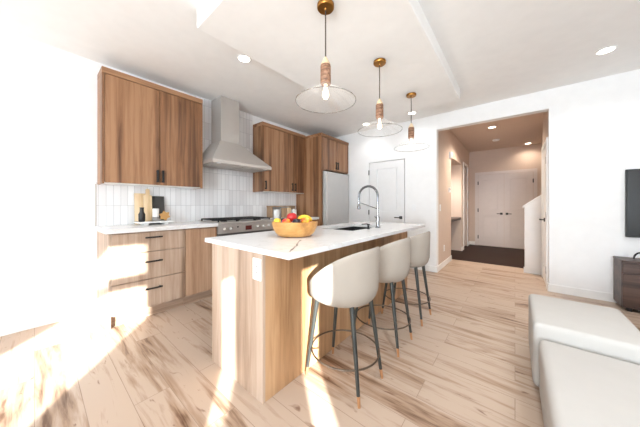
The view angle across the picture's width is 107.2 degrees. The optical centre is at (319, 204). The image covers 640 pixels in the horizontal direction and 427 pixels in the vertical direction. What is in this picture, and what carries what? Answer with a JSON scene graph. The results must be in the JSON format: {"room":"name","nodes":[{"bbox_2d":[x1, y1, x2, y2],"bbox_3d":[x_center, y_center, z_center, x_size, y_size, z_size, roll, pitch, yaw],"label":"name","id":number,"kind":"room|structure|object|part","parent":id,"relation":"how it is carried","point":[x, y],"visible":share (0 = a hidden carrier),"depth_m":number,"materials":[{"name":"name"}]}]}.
{"room":"kitchen","nodes":[
{"label":"kitchen","id":0,"kind":"room"},
{"bbox_2d":[0,29,308,324],"bbox_3d":[-2.871,-0.200,2.177,0.140,2.740,9.460,0,0,40],"label":"wall","id":1,"kind":"structure","parent":0,"point":[48,94],"depth_m":2.38,"materials":[{"name":"paint"}]},
{"bbox_2d":[0,303,95,336],"bbox_3d":[-4.099,1.120,0.585,0.014,0.100,5.180,0,0,40],"label":"baseboard","id":2,"kind":"structure","parent":1,"relation":"attached to","point":[21,325],"depth_m":2.30,"materials":[{"name":"white wood"}]},
{"bbox_2d":[95,184,95,225],"bbox_3d":[-2.452,0.000,2.580,0.014,0.460,0.010,0,0,40],"label":"trim","id":3,"kind":"structure","parent":1,"relation":"attached to","point":[95,184],"depth_m":2.57,"materials":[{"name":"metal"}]},
{"bbox_2d":[97,66,202,188],"bbox_3d":[-2.002,-0.825,2.880,0.301,1.200,1.012,0,0,40],"label":"upper cabinet","id":4,"kind":"object","parent":1,"relation":"attached to","point":[149,134],"visible":1,"depth_m":2.70,"materials":[{"name":"brown wood"}]},
{"bbox_3d":[-2.072,-0.798,2.628,0.021,1.122,0.486,0,0,40],"label":"door","id":5,"kind":"part","parent":4,"relation":"part of","materials":[{"name":"brown wood"}]},
{"bbox_3d":[-2.013,-1.396,2.889,0.272,0.058,1.012,0,0,40],"label":"crown","id":6,"kind":"part","parent":4,"relation":"part of","materials":[{"name":"brown wood"}]},
{"bbox_3d":[-2.024,-0.236,2.898,0.244,0.017,0.974,0,0,40],"label":"panel","id":7,"kind":"part","parent":4,"relation":"part of","materials":[{"name":"white ceramic"}]},
{"bbox_3d":[-1.877,-0.340,2.822,0.034,0.145,0.022,0,0,40],"label":"handle","id":8,"kind":"part","parent":4,"relation":"part of","materials":[{"name":"black metal"}]},
{"bbox_3d":[-1.763,-0.798,3.003,0.021,1.122,0.474,0,0,40],"label":"door","id":9,"kind":"part","parent":4,"relation":"part of","materials":[{"name":"brown wood"}]},
{"bbox_2d":[203,96,271,172],"bbox_3d":[-1.282,-1.058,3.573,0.529,1.021,0.955,0,0,40],"label":"range hood","id":10,"kind":"object","parent":1,"relation":"attached to","point":[224,151],"visible":0.98,"depth_m":3.45,"materials":[{"name":"metal"}]},
{"bbox_2d":[253,121,305,193],"bbox_3d":[-0.720,-0.812,4.431,0.301,1.175,1.057,0,0,40],"label":"upper cabinet","id":11,"kind":"object","parent":1,"relation":"attached to","point":[283,150],"visible":1,"depth_m":4.24,"materials":[{"name":"brown wood"}]},
{"bbox_3d":[-0.850,-0.785,4.107,0.021,1.097,0.344,0,0,40],"label":"door","id":12,"kind":"part","parent":11,"relation":"part of","materials":[{"name":"brown wood"}]},
{"bbox_3d":[-0.731,-1.371,4.441,0.272,0.058,1.057,0,0,40],"label":"crown","id":13,"kind":"part","parent":11,"relation":"part of","materials":[{"name":"brown wood"}]},
{"bbox_3d":[-0.742,-0.236,4.449,0.244,0.017,1.019,0,0,40],"label":"panel","id":14,"kind":"part","parent":11,"relation":"part of","materials":[{"name":"white ceramic"}]},
{"bbox_3d":[-0.627,-0.785,4.377,0.021,1.097,0.344,0,0,40],"label":"door","id":15,"kind":"part","parent":11,"relation":"part of","materials":[{"name":"brown wood"}]},
{"bbox_3d":[-0.414,-0.785,4.635,0.021,1.097,0.312,0,0,40],"label":"door","id":16,"kind":"part","parent":11,"relation":"part of","materials":[{"name":"brown wood"}]},
{"bbox_2d":[0,244,639,426],"bbox_3d":[0.521,1.220,1.839,5.800,0.100,13.260,0,0,40],"label":"floor","id":17,"kind":"structure","parent":0,"point":[468,364],"depth_m":1.67,"materials":[{"name":"brown wood"}]},
{"bbox_2d":[97,229,184,329],"bbox_3d":[-1.988,0.722,2.646,0.642,0.897,0.668,0,0,40],"label":"base cabinet","id":18,"kind":"object","parent":17,"relation":"on","point":[140,274],"visible":0.98,"depth_m":2.43,"materials":[{"name":"brown wood"}]},
{"bbox_3d":[-2.208,0.722,2.406,0.609,0.897,0.018,0,0,40],"label":"panel","id":19,"kind":"part","parent":18,"relation":"part of","materials":[{"name":"brown wood"}]},
{"bbox_3d":[-1.768,0.913,2.478,0.021,0.283,0.643,0,0,40],"label":"drawer","id":20,"kind":"part","parent":18,"relation":"part of","materials":[{"name":"brown wood"}]},
{"bbox_3d":[-1.768,0.627,2.478,0.021,0.276,0.643,0,0,40],"label":"drawer","id":21,"kind":"part","parent":18,"relation":"part of","materials":[{"name":"brown wood"}]},
{"bbox_3d":[-1.768,0.383,2.478,0.021,0.199,0.643,0,0,40],"label":"drawer","id":22,"kind":"part","parent":18,"relation":"part of","materials":[{"name":"brown wood"}]},
{"bbox_3d":[-1.738,0.865,2.471,0.034,0.016,0.155,0,0,40],"label":"handle","id":23,"kind":"part","parent":18,"relation":"part of","materials":[{"name":"black metal"}]},
{"bbox_3d":[-1.738,0.585,2.471,0.034,0.016,0.155,0,0,40],"label":"handle","id":24,"kind":"part","parent":18,"relation":"part of","materials":[{"name":"black metal"}]},
{"bbox_2d":[95,221,217,234],"bbox_3d":[-1.872,0.251,2.781,0.629,0.042,1.064,0,0,40],"label":"countertop","id":25,"kind":"structure","parent":18,"relation":"on","point":[129,228],"depth_m":2.54,"materials":[{"name":"white stone"}]},
{"bbox_2d":[134,193,144,223],"bbox_3d":[-2.172,0.044,2.858,0.047,0.370,0.120,0,0,40],"label":"cutting board","id":26,"kind":"object","parent":25,"relation":"on","point":[138,197],"visible":0.5,"depth_m":2.83,"materials":[{"name":"brown wood"}]},
{"bbox_2d":[143,189,151,223],"bbox_3d":[-2.107,0.014,2.889,0.053,0.430,0.085,0,0,40],"label":"cutting board","id":27,"kind":"object","parent":25,"relation":"on","point":[147,198],"visible":0.83,"depth_m":2.88,"materials":[{"name":"brown wood"}]},
{"bbox_2d":[134,220,173,224],"bbox_3d":[-1.989,0.211,2.837,0.200,0.037,0.360,0,0,40],"label":"tray","id":28,"kind":"object","parent":25,"relation":"on","point":[161,221],"visible":0.98,"depth_m":2.76,"materials":[{"name":"white ceramic"}]},
{"bbox_2d":[138,207,144,221],"bbox_3d":[-2.044,0.110,2.707,0.066,0.165,0.066,0,0,40],"label":"vase","id":29,"kind":"object","parent":28,"relation":"on","point":[141,216],"visible":1,"depth_m":2.69,"materials":[{"name":"black ceramic"}]},
{"bbox_2d":[152,208,158,220],"bbox_3d":[-1.987,0.112,2.855,0.080,0.162,0.079,0,0,40],"label":"candle","id":30,"kind":"object","parent":28,"relation":"on","point":[155,212],"visible":0.89,"depth_m":2.83,"materials":[{"name":"white wax"}]},
{"bbox_2d":[159,211,169,220],"bbox_3d":[-1.910,0.131,2.901,0.030,0.122,0.118,0,0,40],"label":"star ornament","id":31,"kind":"object","parent":28,"relation":"on","point":[164,215],"visible":0.95,"depth_m":2.89,"materials":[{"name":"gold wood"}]},
{"bbox_2d":[152,196,164,219],"bbox_3d":[-2.049,0.059,2.990,0.053,0.339,0.135,0,0,40],"label":"slate board","id":32,"kind":"object","parent":25,"relation":"on","point":[157,201],"visible":0.5,"depth_m":3.00,"materials":[{"name":"black stone"}]},
{"bbox_2d":[183,227,216,304],"bbox_3d":[-1.665,0.722,3.054,0.598,0.896,0.368,0,0,40],"label":"base cabinet","id":33,"kind":"object","parent":17,"relation":"on","point":[198,252],"visible":0.66,"depth_m":2.83,"materials":[{"name":"brown wood"}]},
{"bbox_2d":[201,216,273,236],"bbox_3d":[-1.223,0.681,3.527,0.672,0.978,0.900,0,0,40],"label":"gas range","id":34,"kind":"object","parent":17,"relation":"on","point":[226,226],"visible":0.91,"depth_m":3.32,"materials":[{"name":"metal"}]},
{"bbox_2d":[201,219,273,224],"bbox_3d":[-1.241,0.238,3.542,0.625,0.023,0.900,0,0,40],"label":"cooktop","id":35,"kind":"object","parent":34,"relation":"in","point":[234,221],"depth_m":3.31,"materials":[{"name":"metal"}]},
{"bbox_3d":[-1.013,0.312,3.354,0.045,0.120,0.900,0,0,40],"label":"control panel","id":36,"kind":"part","parent":34,"relation":"part of","materials":[{"name":"metal"}]},
{"bbox_2d":[212,231,406,403],"bbox_3d":[0.195,0.729,2.513,0.617,0.882,2.417,0,0,40],"label":"kitchen island","id":37,"kind":"object","parent":17,"relation":"on","point":[261,330],"visible":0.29,"depth_m":1.58,"materials":[{"name":"brown wood"}]},
{"bbox_3d":[-0.568,0.729,1.589,0.615,0.882,0.020,0,0,40],"label":"panel","id":38,"kind":"part","parent":37,"relation":"part of","materials":[{"name":"brown wood"}]},
{"bbox_2d":[253,258,260,280],"bbox_3d":[-0.379,0.385,1.413,0.080,0.130,0.009,0,0,40],"label":"outlet","id":39,"kind":"object","parent":37,"relation":"attached to","point":[256,262],"visible":1,"depth_m":1.41,"materials":[{"name":"white plastic"}]},
{"bbox_2d":[205,221,424,259],"bbox_3d":[0.243,0.270,2.460,0.950,0.031,2.418,0,0,40],"label":"island countertop","id":40,"kind":"structure","parent":37,"relation":"on","point":[325,237],"depth_m":1.74,"materials":[{"name":"white stone"}]},
{"bbox_2d":[272,220,317,237],"bbox_3d":[-0.205,0.194,1.927,0.345,0.121,0.332,0,0,40],"label":"fruit bowl","id":41,"kind":"object","parent":40,"relation":"on","point":[291,230],"visible":0.97,"depth_m":1.81,"materials":[{"name":"brown wood"}]},
{"bbox_2d":[282,218,290,222],"bbox_3d":[-0.265,0.134,1.855,0.072,0.072,0.072,0,0,40],"label":"nectarine","id":42,"kind":"object","parent":41,"relation":"in","point":[286,220],"visible":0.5,"depth_m":1.83,"materials":[{"name":"food"}]},
{"bbox_2d":[287,213,296,221],"bbox_3d":[-0.230,0.097,1.927,0.086,0.086,0.086,0,0,40],"label":"apple","id":43,"kind":"object","parent":41,"relation":"in","point":[291,216],"visible":0.68,"depth_m":1.89,"materials":[{"name":"red food"}]},
{"bbox_2d":[292,219,300,222],"bbox_3d":[-0.185,0.139,1.855,0.068,0.061,0.068,0,0,40],"label":"plum","id":44,"kind":"object","parent":41,"relation":"in","point":[294,220],"visible":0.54,"depth_m":1.83,"materials":[{"name":"purple food"}]},
{"bbox_2d":[297,215,311,220],"bbox_3d":[-0.133,0.115,1.947,0.135,0.066,0.034,0,0,0],"label":"banana","id":45,"kind":"object","parent":41,"relation":"in","point":[301,216],"visible":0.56,"depth_m":1.93,"materials":[{"name":"yellow food"}]},
{"bbox_2d":[301,218,309,222],"bbox_3d":[-0.117,0.135,1.887,0.072,0.068,0.072,0,0,40],"label":"mango","id":46,"kind":"object","parent":41,"relation":"in","point":[303,220],"visible":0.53,"depth_m":1.86,"materials":[{"name":"food"}]},
{"bbox_2d":[336,226,369,230],"bbox_3d":[0.387,0.418,2.741,0.449,0.264,0.744,0,0,40],"label":"sink","id":47,"kind":"object","parent":40,"relation":"in","point":[353,228],"visible":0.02,"depth_m":3.07,"materials":[{"name":"metal"}]},
{"bbox_2d":[357,185,380,227],"bbox_3d":[0.535,0.013,2.682,0.292,0.484,0.122,0,0,40],"label":"faucet","id":48,"kind":"object","parent":40,"relation":"on","point":[377,217],"visible":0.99,"depth_m":2.64,"materials":[{"name":"silver metal"}]},
{"bbox_3d":[0.552,-0.048,2.709,0.262,0.356,0.022,0,0,40],"label":"spout","id":49,"kind":"part","parent":48,"relation":"part of","materials":[{"name":"silver metal"}]},
{"bbox_2d":[296,132,322,225],"bbox_3d":[-0.225,-0.107,4.739,0.694,2.555,0.043,0,0,40],"label":"end panel","id":50,"kind":"object","parent":17,"relation":"on","point":[310,203],"visible":0.57,"depth_m":4.63,"materials":[{"name":"brown wood"}]},
{"bbox_2d":[323,171,348,224],"bbox_3d":[0.108,0.250,5.083,0.731,1.840,0.885,0,0,40],"label":"refrigerator","id":51,"kind":"object","parent":17,"relation":"on","point":[335,185],"visible":0.43,"depth_m":4.83,"materials":[{"name":"metal"}]},
{"bbox_3d":[0.126,-0.070,4.566,0.046,1.040,0.024,0,0,40],"label":"handle","id":52,"kind":"part","parent":51,"relation":"part of","materials":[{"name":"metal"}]},
{"bbox_2d":[323,133,348,173],"bbox_3d":[0.096,-1.035,5.096,0.712,0.690,0.913,0,0,40],"label":"upper cabinet","id":53,"kind":"object","parent":51,"relation":"on","point":[335,151],"visible":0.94,"depth_m":4.86,"materials":[{"name":"brown wood"}]},
{"bbox_3d":[0.192,-1.010,4.722,0.020,0.609,0.445,0,0,40],"label":"door","id":54,"kind":"part","parent":53,"relation":"part of","materials":[{"name":"brown wood"}]},
{"bbox_3d":[0.085,-1.351,5.105,0.683,0.058,0.913,0,0,40],"label":"crown","id":55,"kind":"part","parent":53,"relation":"part of","materials":[{"name":"brown wood"}]},
{"bbox_3d":[0.479,-1.010,5.070,0.020,0.609,0.445,0,0,40],"label":"door","id":56,"kind":"part","parent":53,"relation":"part of","materials":[{"name":"brown wood"}]},
{"bbox_2d":[305,247,382,408],"bbox_3d":[0.165,0.718,1.608,0.476,0.906,0.480,0,0,40],"label":"bar stool","id":57,"kind":"object","parent":17,"relation":"on","point":[351,281],"visible":1,"depth_m":1.41,"materials":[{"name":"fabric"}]},
{"bbox_3d":[-0.047,0.859,1.612,0.098,0.502,0.033,0,0,8],"label":"leg","id":58,"kind":"part","parent":57,"relation":"part of","materials":[{"name":"grey metal"}]},
{"bbox_3d":[0.122,0.859,1.816,0.033,0.502,0.098,0,0,-18],"label":"leg","id":59,"kind":"part","parent":57,"relation":"part of","materials":[{"name":"grey metal"}]},
{"bbox_3d":[0.204,0.859,1.404,0.033,0.502,0.098,0,0,-18],"label":"leg","id":60,"kind":"part","parent":57,"relation":"part of","materials":[{"name":"grey metal"}]},
{"bbox_3d":[0.373,0.859,1.608,0.098,0.502,0.033,0,0,8],"label":"leg","id":61,"kind":"part","parent":57,"relation":"part of","materials":[{"name":"grey metal"}]},
{"bbox_2d":[351,237,412,356],"bbox_3d":[0.544,0.718,2.067,0.476,0.906,0.480,0,0,40],"label":"bar stool","id":62,"kind":"object","parent":17,"relation":"on","point":[394,257],"visible":0.7,"depth_m":1.85,"materials":[{"name":"white leather"}]},
{"bbox_3d":[0.332,0.859,2.071,0.098,0.502,0.033,0,0,8],"label":"leg","id":63,"kind":"part","parent":62,"relation":"part of","materials":[{"name":"grey metal"}]},
{"bbox_3d":[0.583,0.859,1.863,0.033,0.502,0.098,0,0,-18],"label":"leg","id":64,"kind":"part","parent":62,"relation":"part of","materials":[{"name":"grey metal"}]},
{"bbox_3d":[0.752,0.859,2.067,0.098,0.502,0.033,0,0,8],"label":"leg","id":65,"kind":"part","parent":62,"relation":"part of","materials":[{"name":"grey metal"}]},
{"bbox_2d":[381,231,431,325],"bbox_3d":[0.927,0.718,2.529,0.476,0.906,0.480,0,0,40],"label":"bar stool","id":66,"kind":"object","parent":17,"relation":"on","point":[420,243],"visible":0.58,"depth_m":2.32,"materials":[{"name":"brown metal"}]},
{"bbox_3d":[0.714,0.859,2.533,0.098,0.502,0.033,0,0,8],"label":"leg","id":67,"kind":"part","parent":66,"relation":"part of","materials":[{"name":"grey metal"}]},
{"bbox_3d":[0.965,0.859,2.325,0.033,0.502,0.098,0,0,-18],"label":"leg","id":68,"kind":"part","parent":66,"relation":"part of","materials":[{"name":"grey metal"}]},
{"bbox_3d":[1.134,0.859,2.530,0.098,0.502,0.033,0,0,8],"label":"leg","id":69,"kind":"part","parent":66,"relation":"part of","materials":[{"name":"grey metal"}]},
{"bbox_2d":[529,294,639,426],"bbox_3d":[1.710,0.790,0.630,1.665,0.760,2.050,0,0,40],"label":"sofa","id":70,"kind":"object","parent":17,"relation":"on","point":[585,358],"visible":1,"depth_m":1.21,"materials":[{"name":"fabric"}]},
{"bbox_2d":[539,340,639,426],"bbox_3d":[1.509,0.882,0.368,1.642,0.175,1.390,0,0,40],"label":"seat cushion","id":71,"kind":"object","parent":70,"relation":"on","point":[583,385],"depth_m":1.05,"materials":[{"name":"fabric"}]},
{"bbox_2d":[613,256,639,311],"bbox_3d":[3.842,0.890,2.381,1.075,0.560,0.303,0,0,40],"label":"media console","id":72,"kind":"object","parent":17,"relation":"on","point":[626,270],"visible":1,"depth_m":2.59,"materials":[{"name":"brown wood"}]},
{"bbox_3d":[3.549,0.693,2.444,0.527,0.105,0.019,0,0,40],"label":"drawer","id":73,"kind":"part","parent":72,"relation":"part of","materials":[{"name":"brown wood"}]},
{"bbox_3d":[3.549,0.942,2.444,0.527,0.367,0.019,0,0,40],"label":"door","id":74,"kind":"part","parent":72,"relation":"part of","materials":[{"name":"brown wood"}]},
{"bbox_3d":[-0.602,0.722,4.315,0.631,0.896,1.086,0,0,40],"label":"base cabinet","id":75,"kind":"object","parent":17,"relation":"on","visible":0},
{"bbox_2d":[264,216,318,219],"bbox_3d":[-0.605,0.251,4.315,0.629,0.042,1.092,0,0,40],"label":"countertop","id":76,"kind":"structure","parent":75,"relation":"on","point":[313,218],"depth_m":4.34,"materials":[{"name":"white stone"}]},
{"bbox_2d":[274,209,279,217],"bbox_3d":[-0.772,0.151,4.199,0.104,0.158,0.104,0,0,40],"label":"canister","id":77,"kind":"object","parent":76,"relation":"on","point":[276,212],"visible":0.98,"depth_m":4.16,"materials":[{"name":"white ceramic"}]},
{"bbox_2d":[266,206,294,217],"bbox_3d":[-0.733,0.122,4.497,0.140,0.215,0.600,0,0,40],"label":"spice rack","id":78,"kind":"object","parent":76,"relation":"on","point":[269,208],"visible":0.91,"depth_m":4.29,"materials":[{"name":"brown wood"}]},
{"bbox_2d":[281,208,286,216],"bbox_3d":[-0.674,0.142,4.397,0.020,0.175,0.120,0,0,40],"label":"cutting board","id":79,"kind":"object","parent":76,"relation":"on","point":[283,210],"visible":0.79,"depth_m":4.39,"materials":[{"name":"brown wood"}]},
{"bbox_2d":[0,0,639,151],"bbox_3d":[0.521,-1.620,1.839,5.800,0.100,13.260,0,0,40],"label":"ceiling","id":80,"kind":"structure","parent":0,"point":[494,50],"depth_m":2.40,"materials":[{"name":"paint"}]},
{"bbox_2d":[237,54,250,62],"bbox_3d":[-0.812,-1.566,2.526,0.150,0.007,0.150,0,0,40],"label":"recessed light","id":81,"kind":"object","parent":80,"relation":"in","point":[243,58],"visible":0.97,"depth_m":2.52,"materials":[{"name":"white plastic"}]},
{"bbox_2d":[595,45,617,54],"bbox_3d":[2.898,-1.566,2.392,0.150,0.007,0.150,0,0,40],"label":"recessed light","id":82,"kind":"object","parent":80,"relation":"in","point":[608,49],"visible":1,"depth_m":2.39,"materials":[{"name":"white plastic"}]},
{"bbox_2d":[197,0,459,122],"bbox_3d":[0.451,-1.495,2.540,1.400,0.150,2.830,0,0,40],"label":"ceiling","id":83,"kind":"structure","parent":0,"point":[287,37],"depth_m":2.10,"materials":[{"name":"paint"}]},
{"bbox_2d":[295,0,355,113],"bbox_3d":[0.040,-1.075,1.673,0.430,0.689,0.430,0,0,40],"label":"pendant light","id":84,"kind":"object","parent":83,"relation":"hanging from","point":[324,7],"visible":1,"depth_m":1.65,"materials":[{"name":"brown wood"}]},
{"bbox_2d":[320,57,330,86],"bbox_3d":[0.040,-0.951,1.673,0.074,0.194,0.073,0,0,40],"label":"socket","id":85,"kind":"object","parent":84,"relation":"attached to","point":[325,68],"depth_m":1.64,"materials":[{"name":"brown wood"}]},
{"bbox_3d":[0.040,-1.205,1.673,0.008,0.350,0.008,0,0,-28],"label":"cord","id":86,"kind":"part","parent":84,"relation":"part of","materials":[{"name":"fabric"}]},
{"bbox_3d":[0.040,-0.802,1.673,0.048,0.104,0.047,0,0,40],"label":"bulb","id":87,"kind":"part","parent":84,"relation":"part of","materials":[{"name":"white glass"}]},
{"bbox_2d":[358,58,402,136],"bbox_3d":[0.588,-1.075,2.329,0.430,0.689,0.430,0,0,40],"label":"pendant light","id":88,"kind":"object","parent":83,"relation":"hanging from","point":[379,62],"visible":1,"depth_m":2.31,"materials":[{"name":"brown wood"}]},
{"bbox_2d":[376,99,382,119],"bbox_3d":[0.588,-0.951,2.329,0.074,0.194,0.073,0,0,40],"label":"socket","id":89,"kind":"object","parent":88,"relation":"attached to","point":[379,106],"depth_m":2.30,"materials":[{"name":"brown wood"}]},
{"bbox_3d":[0.588,-1.205,2.329,0.008,0.350,0.008,0,0,17],"label":"cord","id":90,"kind":"part","parent":88,"relation":"part of","materials":[{"name":"fabric"}]},
{"bbox_3d":[0.588,-0.802,2.329,0.048,0.104,0.047,0,0,40],"label":"bulb","id":91,"kind":"part","parent":88,"relation":"part of","materials":[{"name":"white glass"}]},
{"bbox_2d":[395,92,429,151],"bbox_3d":[1.169,-1.075,3.023,0.430,0.689,0.430,0,0,40],"label":"pendant light","id":92,"kind":"object","parent":83,"relation":"hanging from","point":[411,95],"visible":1,"depth_m":3.00,"materials":[{"name":"brown wood"}]},
{"bbox_2d":[408,123,413,138],"bbox_3d":[1.169,-0.951,3.023,0.074,0.194,0.073,0,0,40],"label":"socket","id":93,"kind":"object","parent":92,"relation":"attached to","point":[411,128],"depth_m":2.99,"materials":[{"name":"brown wood"}]},
{"bbox_2d":[438,130,468,264],"bbox_3d":[3.029,-0.200,5.903,0.750,2.740,3.800,0,0,40],"label":"wall","id":94,"kind":"structure","parent":0,"point":[450,171],"depth_m":4.98,"materials":[{"name":"paint"}]},
{"bbox_2d":[436,241,469,272],"bbox_3d":[3.236,1.120,5.554,0.014,0.100,3.814,0,0,40],"label":"baseboard","id":95,"kind":"structure","parent":94,"relation":"attached to","point":[439,267],"depth_m":4.56,"materials":[{"name":"white wood"}]},
{"bbox_2d":[451,217,460,221],"bbox_3d":[2.943,0.340,5.728,0.639,0.060,1.276,0,0,40],"label":"shelf","id":96,"kind":"object","parent":94,"relation":"attached to","point":[453,219],"visible":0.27,"depth_m":5.55,"materials":[{"name":"wood"}]},
{"bbox_2d":[464,167,465,245],"bbox_3d":[3.934,0.045,6.511,0.040,2.230,0.730,0,0,40],"label":"door","id":97,"kind":"structure","parent":94,"relation":"in","point":[464,167],"depth_m":6.70,"materials":[{"name":"paint"}]},
{"bbox_2d":[463,162,467,245],"bbox_3d":[3.994,0.020,6.468,0.018,2.300,0.780,0,0,40],"label":"trim","id":98,"kind":"structure","parent":94,"relation":"attached to","point":[464,163],"depth_m":6.33,"materials":[{"name":"white wood"}]},
{"bbox_2d":[335,69,639,293],"bbox_3d":[2.332,-0.200,3.930,5.670,2.740,0.130,0,0,40],"label":"wall","id":99,"kind":"structure","parent":0,"point":[594,125],"depth_m":3.08,"materials":[{"name":"paint"}]},
{"bbox_2d":[368,159,404,222],"bbox_3d":[1.296,0.149,4.685,0.747,2.026,0.098,0,0,40],"label":"door","id":100,"kind":"structure","parent":99,"relation":"in","point":[388,177],"depth_m":4.66,"materials":[{"name":"paint"}]},
{"bbox_2d":[412,265,616,302],"bbox_3d":[2.522,1.120,3.680,4.800,0.100,0.014,0,0,40],"label":"baseboard","id":101,"kind":"structure","parent":99,"relation":"attached to","point":[604,296],"depth_m":3.03,"materials":[{"name":"white wood"}]},
{"bbox_2d":[625,169,639,237],"bbox_3d":[3.967,-0.020,2.462,0.980,0.790,0.050,0,0,40],"label":"television","id":102,"kind":"object","parent":99,"relation":"attached to","point":[632,176],"visible":1,"depth_m":2.73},
{"bbox_2d":[469,144,541,248],"bbox_3d":[5.065,-0.200,6.601,3.000,2.740,0.130,0,0,40],"label":"wall","id":103,"kind":"structure","parent":0,"point":[527,156],"depth_m":6.56,"materials":[{"name":"paint"}]},
{"bbox_2d":[478,174,503,246],"bbox_3d":[4.805,0.149,6.655,0.602,2.018,0.098,0,0,40],"label":"door","id":104,"kind":"structure","parent":103,"relation":"in","point":[490,187],"depth_m":6.65,"materials":[{"name":"paint"}]},
{"bbox_2d":[475,168,536,244],"bbox_3d":[5.069,0.113,6.497,1.348,2.115,0.025,0,0,40],"label":"trim","id":105,"kind":"structure","parent":103,"relation":"attached to","point":[534,170],"depth_m":6.73,"materials":[{"name":"paint"}]},
{"bbox_2d":[504,172,533,248],"bbox_3d":[5.274,0.149,6.268,0.602,2.018,0.098,0,0,40],"label":"door","id":106,"kind":"structure","parent":103,"relation":"in","point":[518,187],"depth_m":6.31,"materials":[{"name":"paint"}]},
{"bbox_2d":[525,197,540,268],"bbox_3d":[3.739,0.435,4.007,0.400,1.470,0.120,0,0,40],"label":"wall","id":107,"kind":"structure","parent":0,"point":[532,210],"depth_m":4.02,"materials":[{"name":"paint"}]},
{"bbox_2d":[523,195,540,206],"bbox_3d":[3.729,-0.140,4.014,0.425,0.380,0.160,0,0,40],"label":"trim","id":108,"kind":"structure","parent":107,"relation":"attached to","point":[540,195],"depth_m":4.02,"materials":[{"name":"white wood"}]},
{"bbox_2d":[524,267,540,274],"bbox_3d":[3.623,1.120,4.015,0.241,0.100,0.014,0,0,40],"label":"baseboard","id":109,"kind":"structure","parent":107,"relation":"attached to","point":[526,269],"depth_m":4.01,"materials":[{"name":"white wood"}]},
{"bbox_2d":[542,112,547,145],"bbox_3d":[4.478,-0.200,4.622,0.304,2.740,3.670,0,0,40],"label":"wall","id":110,"kind":"structure","parent":0,"point":[545,114],"depth_m":3.57,"materials":[{"name":"paint"}]},
{"bbox_2d":[539,146,545,283],"bbox_3d":[3.383,0.150,3.580,0.084,2.020,0.651,0,0,40],"label":"door","id":111,"kind":"structure","parent":110,"relation":"in","point":[544,150],"depth_m":3.63,"materials":[{"name":"paint"}]},
{"bbox_2d":[541,137,547,288],"bbox_3d":[3.401,0.115,3.572,0.020,2.110,0.790,0,0,40],"label":"trim","id":112,"kind":"structure","parent":110,"relation":"attached to","point":[546,139],"depth_m":3.27,"materials":[{"name":"white wood"}]}
]}

